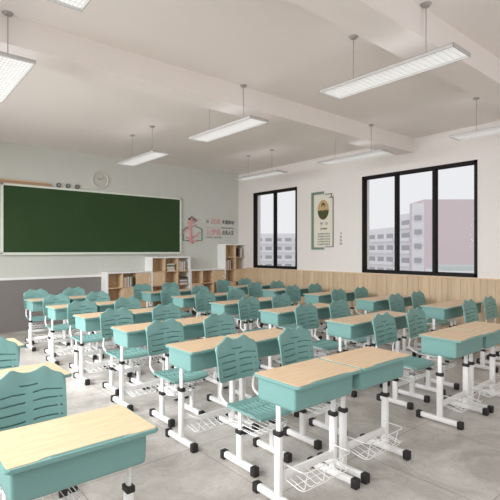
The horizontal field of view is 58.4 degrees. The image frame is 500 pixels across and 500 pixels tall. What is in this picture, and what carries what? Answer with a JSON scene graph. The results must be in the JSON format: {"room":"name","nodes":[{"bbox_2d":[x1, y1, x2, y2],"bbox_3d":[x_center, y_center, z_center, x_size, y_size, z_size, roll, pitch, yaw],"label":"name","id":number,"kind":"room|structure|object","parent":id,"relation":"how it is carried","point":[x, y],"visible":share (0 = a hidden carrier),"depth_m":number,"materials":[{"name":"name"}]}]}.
{"room":"classroom","nodes":[
{"label":"classroom","id":0,"kind":"room"},
{"bbox_2d":[0,141,237,277],"bbox_3d":[-3.377,-0.240,9.214,8.360,3.480,0.200,0,0,-40],"label":"wall","id":1,"kind":"structure","parent":0,"point":[205,195],"depth_m":9.62,"materials":[{"name":"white paint"}]},
{"bbox_2d":[0,277,100,332],"bbox_3d":[-4.726,1.022,7.937,4.250,0.955,0.012,0,0,-40],"label":"trim","id":2,"kind":"structure","parent":1,"relation":"attached to","point":[13,318],"depth_m":8.36,"materials":[{"name":"grey paint"}]},
{"bbox_2d":[0,275,100,280],"bbox_3d":[-4.721,0.522,7.930,4.250,0.045,0.030,0,0,-40],"label":"trim","id":3,"kind":"structure","parent":1,"relation":"attached to","point":[73,276],"depth_m":8.62,"materials":[{"name":"white laminate"}]},
{"bbox_2d":[1,183,182,254],"bbox_3d":[-3.053,-0.575,9.295,3.780,1.310,0.094,0,0,-40],"label":"blackboard","id":4,"kind":"object","parent":1,"relation":"attached to","point":[35,220],"visible":1,"depth_m":9.07,"materials":[{"name":"green metal"}]},
{"bbox_2d":[0,178,50,186],"bbox_3d":[-4.205,-1.269,8.350,0.940,0.078,0.028,0,0,-40],"label":"ruler","id":5,"kind":"object","parent":4,"relation":"on","point":[2,180],"visible":1,"depth_m":8.34,"materials":[{"name":"brown wood"}]},
{"bbox_2d":[91,171,108,188],"bbox_3d":[-3.108,-1.465,9.283,0.370,0.370,0.040,0,0,-40],"label":"wall clock","id":6,"kind":"object","parent":1,"relation":"attached to","point":[99,179],"visible":1,"depth_m":9.28,"materials":[{"name":"white"}]},
{"bbox_2d":[182,216,201,242],"bbox_3d":[-1.389,-0.495,10.744,0.594,0.653,0.052,0,0,-40],"label":"wall decal","id":7,"kind":"object","parent":1,"relation":"attached to","point":[191,218],"depth_m":10.70,"materials":[{"name":"green"}]},
{"bbox_2d":[0,0,499,174],"bbox_3d":[0.144,-2.080,5.040,8.360,0.200,11.120,0,0,-40],"label":"ceiling","id":8,"kind":"structure","parent":0,"point":[283,49],"depth_m":5.33,"materials":[{"name":"paint"}]},
{"bbox_2d":[0,10,35,103],"bbox_3d":[-2.247,-1.740,3.998,0.285,0.480,1.290,0,0,-40],"label":"ceiling lamp","id":9,"kind":"object","parent":8,"relation":"hanging from","point":[13,68],"visible":1,"depth_m":3.74,"materials":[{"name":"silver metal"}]},
{"bbox_2d":[0,57,31,100],"bbox_3d":[-2.247,-1.521,3.998,0.265,0.005,1.270,0,0,-40],"label":"diffuser","id":10,"kind":"object","parent":9,"relation":"attached to","point":[12,69],"depth_m":3.79,"materials":[{"name":"white plastic"}]},
{"bbox_2d":[47,0,91,11],"bbox_3d":[-0.755,-1.740,2.228,0.285,0.480,1.290,0,0,-40],"label":"ceiling lamp","id":11,"kind":"object","parent":8,"relation":"hanging from","point":[78,5],"visible":1,"depth_m":2.74,"materials":[{"name":"grey"}]},
{"bbox_2d":[60,0,86,7],"bbox_3d":[-0.755,-1.521,2.228,0.265,0.005,1.270,0,0,-40],"label":"diffuser","id":12,"kind":"object","parent":11,"relation":"attached to","point":[67,3],"depth_m":2.74,"materials":[{"name":"plastic"}]},
{"bbox_2d":[117,125,168,165],"bbox_3d":[-1.786,-1.740,7.390,0.285,0.480,1.290,0,0,-40],"label":"ceiling lamp","id":13,"kind":"object","parent":8,"relation":"hanging from","point":[153,154],"visible":1,"depth_m":7.36,"materials":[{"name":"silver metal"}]},
{"bbox_2d":[125,152,162,164],"bbox_3d":[-1.786,-1.521,7.390,0.265,0.005,1.270,0,0,-40],"label":"diffuser","id":14,"kind":"object","parent":13,"relation":"attached to","point":[148,156],"depth_m":7.34,"materials":[{"name":"plastic"}]},
{"bbox_2d":[188,84,268,142],"bbox_3d":[-0.306,-1.740,5.636,0.285,0.480,1.290,0,0,-40],"label":"ceiling lamp","id":15,"kind":"object","parent":8,"relation":"hanging from","point":[250,121],"visible":0.91,"depth_m":5.54,"materials":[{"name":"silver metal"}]},
{"bbox_2d":[192,120,259,140],"bbox_3d":[-0.306,-1.521,5.636,0.265,0.005,1.270,0,0,-40],"label":"diffuser","id":16,"kind":"object","parent":15,"relation":"attached to","point":[236,126],"depth_m":5.62,"materials":[{"name":"white plastic"}]},
{"bbox_2d":[235,149,286,180],"bbox_3d":[0.202,-1.740,9.066,0.285,0.480,1.290,0,0,-40],"label":"ceiling lamp","id":17,"kind":"object","parent":8,"relation":"hanging from","point":[275,172],"visible":1,"depth_m":9.02,"materials":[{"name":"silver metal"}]},
{"bbox_2d":[317,124,392,165],"bbox_3d":[1.681,-1.740,7.312,0.285,0.480,1.290,0,0,-40],"label":"ceiling lamp","id":18,"kind":"object","parent":8,"relation":"hanging from","point":[380,152],"visible":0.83,"depth_m":7.21,"materials":[{"name":"silver metal"}]},
{"bbox_2d":[319,1,470,99],"bbox_3d":[1.187,-1.740,3.866,0.285,0.480,1.290,0,0,-40],"label":"ceiling lamp","id":19,"kind":"object","parent":8,"relation":"hanging from","point":[450,53],"visible":0.99,"depth_m":3.76,"materials":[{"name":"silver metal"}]},
{"bbox_2d":[324,47,464,97],"bbox_3d":[1.187,-1.521,3.866,0.265,0.005,1.270,0,0,-40],"label":"diffuser","id":20,"kind":"object","parent":19,"relation":"attached to","point":[440,56],"depth_m":3.78,"materials":[{"name":"white plastic"}]},
{"bbox_2d":[449,97,499,140],"bbox_3d":[3.174,-1.740,5.543,0.285,0.480,1.290,0,0,-40],"label":"ceiling lamp","id":21,"kind":"object","parent":8,"relation":"hanging from","point":[476,133],"visible":0.98,"depth_m":5.81,"materials":[{"name":"silver metal"}]},
{"bbox_2d":[0,314,499,499],"bbox_3d":[0.144,1.600,5.040,8.360,0.200,11.120,0,0,-40],"label":"floor","id":22,"kind":"structure","parent":0,"point":[447,462],"depth_m":3.42,"materials":[{"name":"stone"}]},
{"bbox_2d":[0,337,18,369],"bbox_3d":[-1.767,1.073,3.101,0.388,0.854,0.489,0,0,-40],"label":"chair","id":23,"kind":"object","parent":22,"relation":"on","point":[9,351],"visible":0.26,"depth_m":3.34,"materials":[{"name":"teal plastic"}]},
{"bbox_2d":[0,362,71,497],"bbox_3d":[-1.444,1.126,2.700,0.588,0.748,0.420,0,0,-40],"label":"school desk","id":24,"kind":"object","parent":22,"relation":"on","point":[51,365],"visible":0.17,"depth_m":2.82,"materials":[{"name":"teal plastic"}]},
{"bbox_2d":[23,289,54,344],"bbox_3d":[-3.459,1.073,7.351,0.388,0.854,0.489,0,0,-40],"label":"chair","id":25,"kind":"object","parent":22,"relation":"on","point":[40,293],"visible":0.6,"depth_m":7.41,"materials":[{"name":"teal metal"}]},
{"bbox_2d":[0,366,81,499],"bbox_3d":[-1.067,1.073,2.272,0.388,0.854,0.489,0,0,-40],"label":"chair","id":26,"kind":"object","parent":22,"relation":"on","point":[39,395],"visible":0.65,"depth_m":2.43,"materials":[{"name":"teal plastic"}]},
{"bbox_2d":[25,298,70,351],"bbox_3d":[-3.141,1.126,6.946,0.588,0.748,0.420,0,0,-40],"label":"school desk","id":27,"kind":"object","parent":22,"relation":"on","point":[33,305],"visible":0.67,"depth_m":6.77,"materials":[{"name":"teal plastic"}]},
{"bbox_2d":[33,330,63,341],"bbox_3d":[-3.078,1.320,6.872,0.480,0.116,0.171,0,0,-40],"label":"wire basket","id":28,"kind":"object","parent":27,"relation":"on","point":[36,338],"depth_m":6.88,"materials":[{"name":"white metal"}]},
{"bbox_2d":[42,293,75,356],"bbox_3d":[-2.760,1.073,6.522,0.388,0.854,0.489,0,0,-40],"label":"chair","id":29,"kind":"object","parent":22,"relation":"on","point":[60,299],"visible":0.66,"depth_m":6.57,"materials":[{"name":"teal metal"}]},
{"bbox_2d":[45,304,97,364],"bbox_3d":[-2.442,1.126,6.117,0.588,0.748,0.420,0,0,-40],"label":"school desk","id":30,"kind":"object","parent":22,"relation":"on","point":[55,312],"visible":0.62,"depth_m":5.94,"materials":[{"name":"teal plastic"}]},
{"bbox_2d":[54,344,90,354],"bbox_3d":[-2.379,1.320,6.043,0.480,0.116,0.171,0,0,-40],"label":"wire basket","id":31,"kind":"object","parent":30,"relation":"on","point":[66,348],"depth_m":6.04,"materials":[{"name":"white metal"}]},
{"bbox_2d":[63,287,91,337],"bbox_3d":[-2.977,1.073,7.758,0.388,0.854,0.489,0,0,-40],"label":"chair","id":32,"kind":"object","parent":22,"relation":"on","point":[69,291],"visible":0.3,"depth_m":7.91,"materials":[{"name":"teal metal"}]},
{"bbox_2d":[0,404,157,499],"bbox_3d":[-0.745,1.126,1.871,0.588,0.748,0.420,0,0,-40],"label":"school desk","id":33,"kind":"object","parent":22,"relation":"on","point":[37,460],"visible":1,"depth_m":1.77,"materials":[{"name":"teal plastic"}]},
{"bbox_2d":[67,299,108,373],"bbox_3d":[-2.060,1.073,5.693,0.388,0.854,0.489,0,0,-40],"label":"chair","id":34,"kind":"object","parent":22,"relation":"on","point":[87,306],"visible":0.73,"depth_m":5.75,"materials":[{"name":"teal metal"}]},
{"bbox_2d":[85,291,118,349],"bbox_3d":[-2.277,1.073,6.929,0.388,0.854,0.489,0,0,-40],"label":"chair","id":35,"kind":"object","parent":22,"relation":"on","point":[101,296],"visible":0.19,"depth_m":7.08,"materials":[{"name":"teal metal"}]},
{"bbox_2d":[73,312,131,385],"bbox_3d":[-1.742,1.126,5.288,0.588,0.748,0.420,0,0,-40],"label":"school desk","id":36,"kind":"object","parent":22,"relation":"on","point":[87,322],"visible":0.64,"depth_m":5.11,"materials":[{"name":"teal plastic"}]},
{"bbox_2d":[84,359,118,372],"bbox_3d":[-1.679,1.320,5.213,0.480,0.116,0.171,0,0,-40],"label":"wire basket","id":37,"kind":"object","parent":36,"relation":"on","point":[102,363],"depth_m":5.20,"materials":[{"name":"white metal"}]},
{"bbox_2d":[91,301,119,358],"bbox_3d":[-1.980,1.126,6.507,0.588,0.748,0.420,0,0,-40],"label":"school desk","id":38,"kind":"object","parent":22,"relation":"on","point":[102,306],"visible":0.16,"depth_m":6.32,"materials":[{"name":"teal plastic"}]},
{"bbox_2d":[100,307,147,395],"bbox_3d":[-1.360,1.073,4.863,0.388,0.854,0.489,0,0,-40],"label":"chair","id":39,"kind":"object","parent":22,"relation":"on","point":[109,318],"visible":0.82,"depth_m":4.92,"materials":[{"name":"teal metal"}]},
{"bbox_2d":[101,270,151,306],"bbox_3d":[-2.614,0.973,9.504,0.993,1.055,0.338,0,0,-40],"label":"storage shelf","id":40,"kind":"object","parent":22,"relation":"on","point":[111,282],"visible":0.33,"depth_m":9.45,"materials":[{"name":"white laminate"}]},
{"bbox_2d":[114,296,152,364],"bbox_3d":[-1.578,1.073,6.099,0.388,0.854,0.489,0,0,-40],"label":"chair","id":41,"kind":"object","parent":22,"relation":"on","point":[129,303],"visible":0.23,"depth_m":6.26,"materials":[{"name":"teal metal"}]},
{"bbox_2d":[110,321,177,410],"bbox_3d":[-1.042,1.126,4.458,0.588,0.748,0.420,0,0,-40],"label":"school desk","id":42,"kind":"object","parent":22,"relation":"on","point":[132,335],"visible":0.64,"depth_m":4.29,"materials":[{"name":"teal plastic"}]},
{"bbox_2d":[125,379,171,396],"bbox_3d":[-0.980,1.320,4.384,0.480,0.116,0.171,0,0,-40],"label":"wire basket","id":43,"kind":"object","parent":42,"relation":"on","point":[151,383],"depth_m":4.39,"materials":[{"name":"white metal"}]},
{"bbox_2d":[133,283,155,307],"bbox_3d":[-1.976,1.073,8.602,0.388,0.854,0.489,0,0,-40],"label":"chair","id":44,"kind":"object","parent":22,"relation":"on","point":[138,288],"visible":0.36,"depth_m":8.72,"materials":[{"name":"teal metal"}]},
{"bbox_2d":[125,307,173,375],"bbox_3d":[-1.280,1.126,5.677,0.588,0.748,0.420,0,0,-40],"label":"school desk","id":45,"kind":"object","parent":22,"relation":"on","point":[143,315],"visible":0.24,"depth_m":5.51,"materials":[{"name":"teal plastic"}]},
{"bbox_2d":[136,355,160,363],"bbox_3d":[-1.218,1.320,5.603,0.480,0.116,0.171,0,0,-40],"label":"wire basket","id":46,"kind":"object","parent":45,"relation":"on","point":[144,357],"depth_m":5.61,"materials":[{"name":"white metal"}]},
{"bbox_2d":[141,290,160,307],"bbox_3d":[-1.658,1.126,8.197,0.588,0.748,0.420,0,0,-40],"label":"school desk","id":47,"kind":"object","parent":22,"relation":"on","point":[148,296],"visible":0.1,"depth_m":8.00,"materials":[{"name":"teal plastic"}]},
{"bbox_2d":[145,256,190,312],"bbox_3d":[-1.852,0.821,10.147,0.993,1.359,0.338,0,0,-40],"label":"storage shelf","id":48,"kind":"object","parent":22,"relation":"on","point":[157,265],"visible":0.35,"depth_m":10.14,"materials":[{"name":"white laminate"}]},
{"bbox_2d":[152,303,188,383],"bbox_3d":[-0.878,1.073,5.270,0.388,0.854,0.489,0,0,-40],"label":"chair","id":49,"kind":"object","parent":22,"relation":"on","point":[161,312],"visible":0.37,"depth_m":5.41,"materials":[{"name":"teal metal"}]},
{"bbox_2d":[145,318,207,427],"bbox_3d":[-0.661,1.073,4.034,0.388,0.854,0.489,0,0,-40],"label":"chair","id":50,"kind":"object","parent":22,"relation":"on","point":[159,334],"visible":0.82,"depth_m":4.08,"materials":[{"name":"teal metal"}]},
{"bbox_2d":[160,287,192,318],"bbox_3d":[-1.277,1.073,7.773,0.388,0.854,0.489,0,0,-40],"label":"chair","id":51,"kind":"object","parent":22,"relation":"on","point":[166,293],"visible":0.42,"depth_m":7.88,"materials":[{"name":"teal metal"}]},
{"bbox_2d":[171,295,205,337],"bbox_3d":[-0.959,1.126,7.368,0.588,0.748,0.420,0,0,-40],"label":"school desk","id":52,"kind":"object","parent":22,"relation":"on","point":[185,301],"visible":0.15,"depth_m":7.17,"materials":[{"name":"teal plastic"}]},
{"bbox_2d":[165,316,227,398],"bbox_3d":[-0.581,1.126,4.848,0.588,0.748,0.420,0,0,-40],"label":"school desk","id":53,"kind":"object","parent":22,"relation":"on","point":[193,327],"visible":0.27,"depth_m":4.70,"materials":[{"name":"teal plastic"}]},
{"bbox_2d":[189,368,216,382],"bbox_3d":[-0.518,1.320,4.773,0.480,0.116,0.171,0,0,-40],"label":"wire basket","id":54,"kind":"object","parent":53,"relation":"on","point":[213,370],"depth_m":4.89,"materials":[{"name":"white metal"}]},
{"bbox_2d":[191,285,214,316],"bbox_3d":[-0.794,1.073,8.180,0.388,0.854,0.489,0,0,-40],"label":"chair","id":55,"kind":"object","parent":22,"relation":"on","point":[202,288],"visible":0.2,"depth_m":8.29,"materials":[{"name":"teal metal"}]},
{"bbox_2d":[194,291,215,338],"bbox_3d":[-0.577,1.073,6.944,0.388,0.854,0.489,0,0,-40],"label":"chair","id":56,"kind":"object","parent":22,"relation":"on","point":[202,299],"visible":0.35,"depth_m":7.08,"materials":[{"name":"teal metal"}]},
{"bbox_2d":[165,336,249,452],"bbox_3d":[-0.343,1.126,3.629,0.588,0.748,0.420,0,0,-40],"label":"school desk","id":57,"kind":"object","parent":22,"relation":"on","point":[193,355],"visible":0.79,"depth_m":3.47,"materials":[{"name":"teal plastic"}]},
{"bbox_2d":[185,400,237,432],"bbox_3d":[-0.280,1.320,3.555,0.480,0.116,0.171,0,0,-40],"label":"wire basket","id":58,"kind":"object","parent":57,"relation":"on","point":[194,419],"depth_m":3.57,"materials":[{"name":"white metal"}]},
{"bbox_2d":[191,268,224,314],"bbox_3d":[-1.090,0.973,10.790,0.993,1.055,0.338,0,0,-40],"label":"storage shelf","id":59,"kind":"object","parent":22,"relation":"on","point":[208,277],"visible":0.39,"depth_m":10.82,"materials":[{"name":"white laminate"}]},
{"bbox_2d":[216,279,236,316],"bbox_3d":[-0.463,1.073,9.879,0.388,0.854,0.489,0,0,-40],"label":"chair","id":60,"kind":"object","parent":22,"relation":"on","point":[221,285],"visible":0.39,"depth_m":10.03,"materials":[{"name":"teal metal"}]},
{"bbox_2d":[209,300,247,329],"bbox_3d":[-0.259,1.126,6.539,0.588,0.748,0.420,0,0,-40],"label":"school desk","id":61,"kind":"object","parent":22,"relation":"on","point":[230,307],"visible":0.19,"depth_m":6.37,"materials":[{"name":"teal plastic"}]},
{"bbox_2d":[203,312,260,406],"bbox_3d":[-0.178,1.073,4.441,0.388,0.854,0.489,0,0,-40],"label":"chair","id":62,"kind":"object","parent":22,"relation":"on","point":[223,324],"visible":0.4,"depth_m":4.55,"materials":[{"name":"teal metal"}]},
{"bbox_2d":[218,244,245,294],"bbox_3d":[-0.452,0.668,11.328,0.668,1.663,0.338,0,0,-40],"label":"storage shelf","id":63,"kind":"object","parent":22,"relation":"on","point":[237,271],"visible":0.52,"depth_m":11.31,"materials":[{"name":"white laminate"}]},
{"bbox_2d":[226,289,260,333],"bbox_3d":[-0.095,1.073,7.350,0.388,0.854,0.489,0,0,-40],"label":"chair","id":64,"kind":"object","parent":22,"relation":"on","point":[237,294],"visible":0.46,"depth_m":7.43,"materials":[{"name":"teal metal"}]},
{"bbox_2d":[215,334,291,477],"bbox_3d":[0.039,1.073,3.205,0.388,0.854,0.489,0,0,-40],"label":"chair","id":65,"kind":"object","parent":22,"relation":"on","point":[237,358],"visible":0.88,"depth_m":3.25,"materials":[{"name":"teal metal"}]},
{"bbox_2d":[247,282,262,326],"bbox_3d":[0.237,1.073,9.050,0.388,0.854,0.489,0,0,-40],"label":"chair","id":66,"kind":"object","parent":22,"relation":"on","point":[254,289],"visible":0.39,"depth_m":9.20,"materials":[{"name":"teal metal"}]},
{"bbox_2d":[237,296,277,360],"bbox_3d":[0.122,1.073,6.114,0.388,0.854,0.489,0,0,-40],"label":"chair","id":67,"kind":"object","parent":22,"relation":"on","point":[249,307],"visible":0.57,"depth_m":6.26,"materials":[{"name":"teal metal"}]},
{"bbox_2d":[225,328,298,430],"bbox_3d":[0.119,1.126,4.019,0.588,0.748,0.420,0,0,-40],"label":"school desk","id":68,"kind":"object","parent":22,"relation":"on","point":[267,343],"visible":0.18,"depth_m":3.86,"materials":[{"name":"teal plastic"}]},
{"bbox_2d":[249,297,276,329],"bbox_3d":[0.203,1.126,6.928,0.588,0.748,0.420,0,0,-40],"label":"school desk","id":69,"kind":"object","parent":22,"relation":"on","point":[265,302],"visible":0.12,"depth_m":6.76,"materials":[{"name":"teal plastic"}]},
{"bbox_2d":[261,288,284,327],"bbox_3d":[0.555,1.126,8.645,0.588,0.748,0.420,0,0,-40],"label":"school desk","id":70,"kind":"object","parent":22,"relation":"on","point":[266,292],"visible":0.23,"depth_m":8.48,"materials":[{"name":"teal plastic"}]},
{"bbox_2d":[258,306,295,369],"bbox_3d":[0.440,1.126,5.709,0.588,0.748,0.420,0,0,-40],"label":"school desk","id":71,"kind":"object","parent":22,"relation":"on","point":[281,315],"visible":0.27,"depth_m":5.55,"materials":[{"name":"teal plastic"}]},
{"bbox_2d":[271,293,296,328],"bbox_3d":[0.605,1.073,6.521,0.388,0.854,0.489,0,0,-40],"label":"chair","id":72,"kind":"object","parent":22,"relation":"on","point":[283,300],"visible":0.34,"depth_m":6.65,"materials":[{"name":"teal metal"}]},
{"bbox_2d":[285,285,314,331],"bbox_3d":[0.936,1.073,8.220,0.388,0.854,0.489,0,0,-40],"label":"chair","id":73,"kind":"object","parent":22,"relation":"on","point":[293,291],"visible":0.32,"depth_m":8.39,"materials":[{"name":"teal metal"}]},
{"bbox_2d":[252,358,361,499],"bbox_3d":[0.357,1.126,2.800,0.588,0.748,0.420,0,0,-40],"label":"school desk","id":74,"kind":"object","parent":22,"relation":"on","point":[299,386],"visible":1,"depth_m":2.70,"materials":[{"name":"teal plastic"}]},
{"bbox_2d":[283,442,349,491],"bbox_3d":[0.420,1.320,2.725,0.480,0.116,0.171,0,0,-40],"label":"wire basket","id":75,"kind":"object","parent":74,"relation":"on","point":[331,454],"depth_m":2.76,"materials":[{"name":"white metal"}]},
{"bbox_2d":[278,326,347,449],"bbox_3d":[0.521,1.073,3.611,0.388,0.854,0.489,0,0,-40],"label":"chair","id":76,"kind":"object","parent":22,"relation":"on","point":[295,345],"visible":0.61,"depth_m":3.70,"materials":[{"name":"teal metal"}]},
{"bbox_2d":[293,303,334,355],"bbox_3d":[0.902,1.126,6.099,0.588,0.748,0.420,0,0,-40],"label":"school desk","id":77,"kind":"object","parent":22,"relation":"on","point":[323,310],"visible":0.21,"depth_m":6.00,"materials":[{"name":"teal plastic"}]},
{"bbox_2d":[303,292,331,339],"bbox_3d":[1.254,1.126,7.815,0.588,0.748,0.420,0,0,-40],"label":"school desk","id":78,"kind":"object","parent":22,"relation":"on","point":[319,297],"visible":0.39,"depth_m":7.64,"materials":[{"name":"teal plastic"}]},
{"bbox_2d":[294,303,344,358],"bbox_3d":[0.822,1.073,5.285,0.388,0.854,0.489,0,0,-40],"label":"chair","id":79,"kind":"object","parent":22,"relation":"on","point":[306,315],"visible":0.65,"depth_m":5.39,"materials":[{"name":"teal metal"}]},
{"bbox_2d":[331,288,354,343],"bbox_3d":[1.636,1.073,7.391,0.388,0.854,0.489,0,0,-40],"label":"chair","id":80,"kind":"object","parent":22,"relation":"on","point":[336,295],"visible":0.31,"depth_m":7.53,"materials":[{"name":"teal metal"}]},
{"bbox_2d":[329,299,371,351],"bbox_3d":[1.304,1.073,5.692,0.388,0.854,0.489,0,0,-40],"label":"chair","id":81,"kind":"object","parent":22,"relation":"on","point":[338,309],"visible":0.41,"depth_m":5.78,"materials":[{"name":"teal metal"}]},
{"bbox_2d":[325,315,382,397],"bbox_3d":[1.140,1.126,4.880,0.588,0.748,0.420,0,0,-40],"label":"school desk","id":82,"kind":"object","parent":22,"relation":"on","point":[350,327],"visible":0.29,"depth_m":4.73,"materials":[{"name":"teal plastic"}]},
{"bbox_2d":[317,346,412,484],"bbox_3d":[0.819,1.126,3.189,0.588,0.748,0.420,0,0,-40],"label":"school desk","id":83,"kind":"object","parent":22,"relation":"on","point":[378,366],"visible":0.9,"depth_m":3.10,"materials":[{"name":"teal plastic"}]},
{"bbox_2d":[347,420,401,459],"bbox_3d":[0.881,1.320,3.115,0.480,0.116,0.171,0,0,-40],"label":"wire basket","id":84,"kind":"object","parent":83,"relation":"on","point":[384,430],"depth_m":3.15,"materials":[{"name":"white metal"}]},
{"bbox_2d":[354,286,375,314],"bbox_3d":[2.118,1.073,7.798,0.388,0.854,0.489,0,0,-40],"label":"chair","id":85,"kind":"object","parent":22,"relation":"on","point":[362,292],"visible":0.37,"depth_m":7.95,"materials":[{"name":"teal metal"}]},
{"bbox_2d":[353,297,394,346],"bbox_3d":[1.954,1.126,6.986,0.588,0.748,0.420,0,0,-40],"label":"school desk","id":86,"kind":"object","parent":22,"relation":"on","point":[369,303],"visible":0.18,"depth_m":6.85,"materials":[{"name":"teal plastic"}]},
{"bbox_2d":[360,311,408,385],"bbox_3d":[1.602,1.126,5.269,0.588,0.748,0.420,0,0,-40],"label":"school desk","id":87,"kind":"object","parent":22,"relation":"on","point":[400,317],"visible":0.17,"depth_m":5.25,"materials":[{"name":"teal plastic"}]},
{"bbox_2d":[372,312,433,409],"bbox_3d":[1.522,1.073,4.456,0.388,0.854,0.489,0,0,-40],"label":"chair","id":88,"kind":"object","parent":22,"relation":"on","point":[384,326],"visible":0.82,"depth_m":4.50,"materials":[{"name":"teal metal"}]},
{"bbox_2d":[388,293,430,356],"bbox_3d":[2.336,1.073,6.562,0.388,0.854,0.489,0,0,-40],"label":"chair","id":89,"kind":"object","parent":22,"relation":"on","point":[396,302],"visible":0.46,"depth_m":6.63,"materials":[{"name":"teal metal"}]},
{"bbox_2d":[411,291,449,345],"bbox_3d":[2.818,1.073,6.968,0.388,0.854,0.489,0,0,-40],"label":"chair","id":90,"kind":"object","parent":22,"relation":"on","point":[418,298],"visible":0.48,"depth_m":7.05,"materials":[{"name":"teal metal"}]},
{"bbox_2d":[406,307,459,394],"bbox_3d":[2.004,1.073,4.862,0.388,0.854,0.489,0,0,-40],"label":"chair","id":91,"kind":"object","parent":22,"relation":"on","point":[416,318],"visible":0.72,"depth_m":4.91,"materials":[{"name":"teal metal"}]},
{"bbox_2d":[418,302,463,364],"bbox_3d":[2.654,1.126,6.157,0.588,0.748,0.420,0,0,-40],"label":"school desk","id":92,"kind":"object","parent":22,"relation":"on","point":[441,311],"visible":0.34,"depth_m":6.00,"materials":[{"name":"teal plastic"}]},
{"bbox_2d":[416,327,489,429],"bbox_3d":[1.840,1.126,4.051,0.588,0.748,0.420,0,0,-40],"label":"school desk","id":93,"kind":"object","parent":22,"relation":"on","point":[449,342],"visible":1,"depth_m":3.92,"materials":[{"name":"teal plastic"}]},
{"bbox_2d":[443,385,482,412],"bbox_3d":[1.903,1.320,3.976,0.480,0.116,0.171,0,0,-40],"label":"wire basket","id":94,"kind":"object","parent":93,"relation":"on","point":[465,393],"depth_m":4.02,"materials":[{"name":"white metal"}]},
{"bbox_2d":[449,321,499,412],"bbox_3d":[2.301,1.126,4.440,0.588,0.748,0.420,0,0,-40],"label":"school desk","id":95,"kind":"object","parent":22,"relation":"on","point":[493,339],"visible":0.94,"depth_m":4.31,"materials":[{"name":"teal plastic"}]},
{"bbox_2d":[474,374,499,396],"bbox_3d":[2.364,1.320,4.366,0.480,0.116,0.171,0,0,-40],"label":"wire basket","id":96,"kind":"object","parent":95,"relation":"on","point":[491,382],"depth_m":4.40,"materials":[{"name":"white metal"}]},
{"bbox_2d":[462,299,499,372],"bbox_3d":[3.035,1.073,5.732,0.388,0.854,0.489,0,0,-40],"label":"chair","id":97,"kind":"object","parent":22,"relation":"on","point":[470,311],"visible":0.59,"depth_m":5.80,"materials":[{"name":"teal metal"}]},
{"bbox_2d":[483,296,499,359],"bbox_3d":[3.517,1.073,6.139,0.388,0.854,0.489,0,0,-40],"label":"chair","id":98,"kind":"object","parent":22,"relation":"on","point":[490,307],"visible":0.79,"depth_m":6.30,"materials":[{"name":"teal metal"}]},
{"bbox_2d":[238,121,499,278],"bbox_3d":[3.247,-0.240,7.658,0.240,3.480,10.720,0,0,-40],"label":"wall","id":99,"kind":"structure","parent":0,"point":[344,180],"depth_m":8.90,"materials":[{"name":"white paint"}]},
{"bbox_2d":[0,12,413,154],"bbox_3d":[-0.239,-1.855,5.463,7.920,0.250,0.320,0,0,-40],"label":"ceiling beam","id":100,"kind":"structure","parent":99,"relation":"attached to","point":[51,48],"depth_m":4.81,"materials":[{"name":"paint"}]},
{"bbox_2d":[253,187,296,269],"bbox_3d":[0.608,-0.503,10.672,0.108,1.867,1.510,0,0,-40],"label":"window","id":101,"kind":"structure","parent":99,"relation":"in","point":[274,192],"depth_m":10.66,"materials":[{"name":"black metal"}]},
{"bbox_2d":[311,191,333,249],"bbox_3d":[1.534,-0.635,9.482,0.024,1.230,0.603,0,0,-40],"label":"poster","id":102,"kind":"object","parent":99,"relation":"attached to","point":[322,206],"visible":1,"depth_m":9.48,"materials":[{"name":"beige paper"}]},
{"bbox_2d":[246,268,499,348],"bbox_3d":[3.148,0.978,7.575,0.018,1.045,10.720,0,0,-40],"label":"wainscoting","id":103,"kind":"structure","parent":99,"relation":"attached to","point":[434,289],"depth_m":8.16,"materials":[{"name":"brown wood"}]},
{"bbox_2d":[249,268,499,279],"bbox_3d":[3.144,0.445,7.571,0.030,0.020,10.720,0,0,-40],"label":"trim","id":104,"kind":"structure","parent":99,"relation":"attached to","point":[249,268],"depth_m":8.26,"materials":[{"name":"brown wood"}]},
{"bbox_2d":[289,0,499,107],"bbox_3d":[1.244,-1.855,3.705,7.920,0.250,0.320,0,0,-40],"label":"ceiling beam","id":105,"kind":"structure","parent":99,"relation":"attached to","point":[398,27],"depth_m":3.68,"materials":[{"name":"paint"}]},
{"bbox_2d":[362,160,477,277],"bbox_3d":[2.926,-0.503,7.924,0.108,1.867,2.180,0,0,-40],"label":"window","id":106,"kind":"structure","parent":99,"relation":"in","point":[434,169],"depth_m":7.75,"materials":[{"name":"black metal"}]},
{"label":"outside","id":107,"kind":"structure","parent":0,"visible":0},
{"bbox_3d":[80.629,13.750,238.093,409.700,0.500,580.000,0,0,-40],"label":"ground","id":108,"kind":"structure","parent":107,"visible":0},
{"bbox_2d":[261,233,294,265],"bbox_3d":[9.436,3.725,177.536,31.985,20.450,31.597,0,0,-40],"label":"apartment building","id":109,"kind":"structure","parent":108,"relation":"on","point":[285,241],"depth_m":170.69,"materials":[{"name":"grey"}]},
{"bbox_2d":[369,227,393,269],"bbox_3d":[39.281,3.500,135.447,14.128,20.000,20.989,0,0,-40],"label":"apartment building","id":110,"kind":"structure","parent":108,"relation":"on","point":[381,241],"depth_m":131.38,"materials":[{"name":"grey concrete"}]},
{"bbox_2d":[400,213,409,270],"bbox_3d":[41.696,1.900,118.070,6.263,23.200,7.503,0,0,-40],"label":"apartment building","id":111,"kind":"structure","parent":108,"relation":"on","point":[404,218],"depth_m":117.95,"materials":[{"name":"grey"}]},
{"bbox_2d":[410,199,473,270],"bbox_3d":[55.598,0.750,109.382,30.398,25.500,27.326,0,0,-40],"label":"apartment building","id":112,"kind":"structure","parent":108,"relation":"on","point":[455,216],"depth_m":104.93,"materials":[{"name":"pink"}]},
{"bbox_2d":[425,265,473,272],"bbox_3d":[37.095,7.950,71.461,16.837,11.100,17.252,0,0,-40],"label":"apartment building","id":113,"kind":"structure","parent":108,"relation":"on","point":[441,268],"depth_m":68.34,"materials":[{"name":"white"}]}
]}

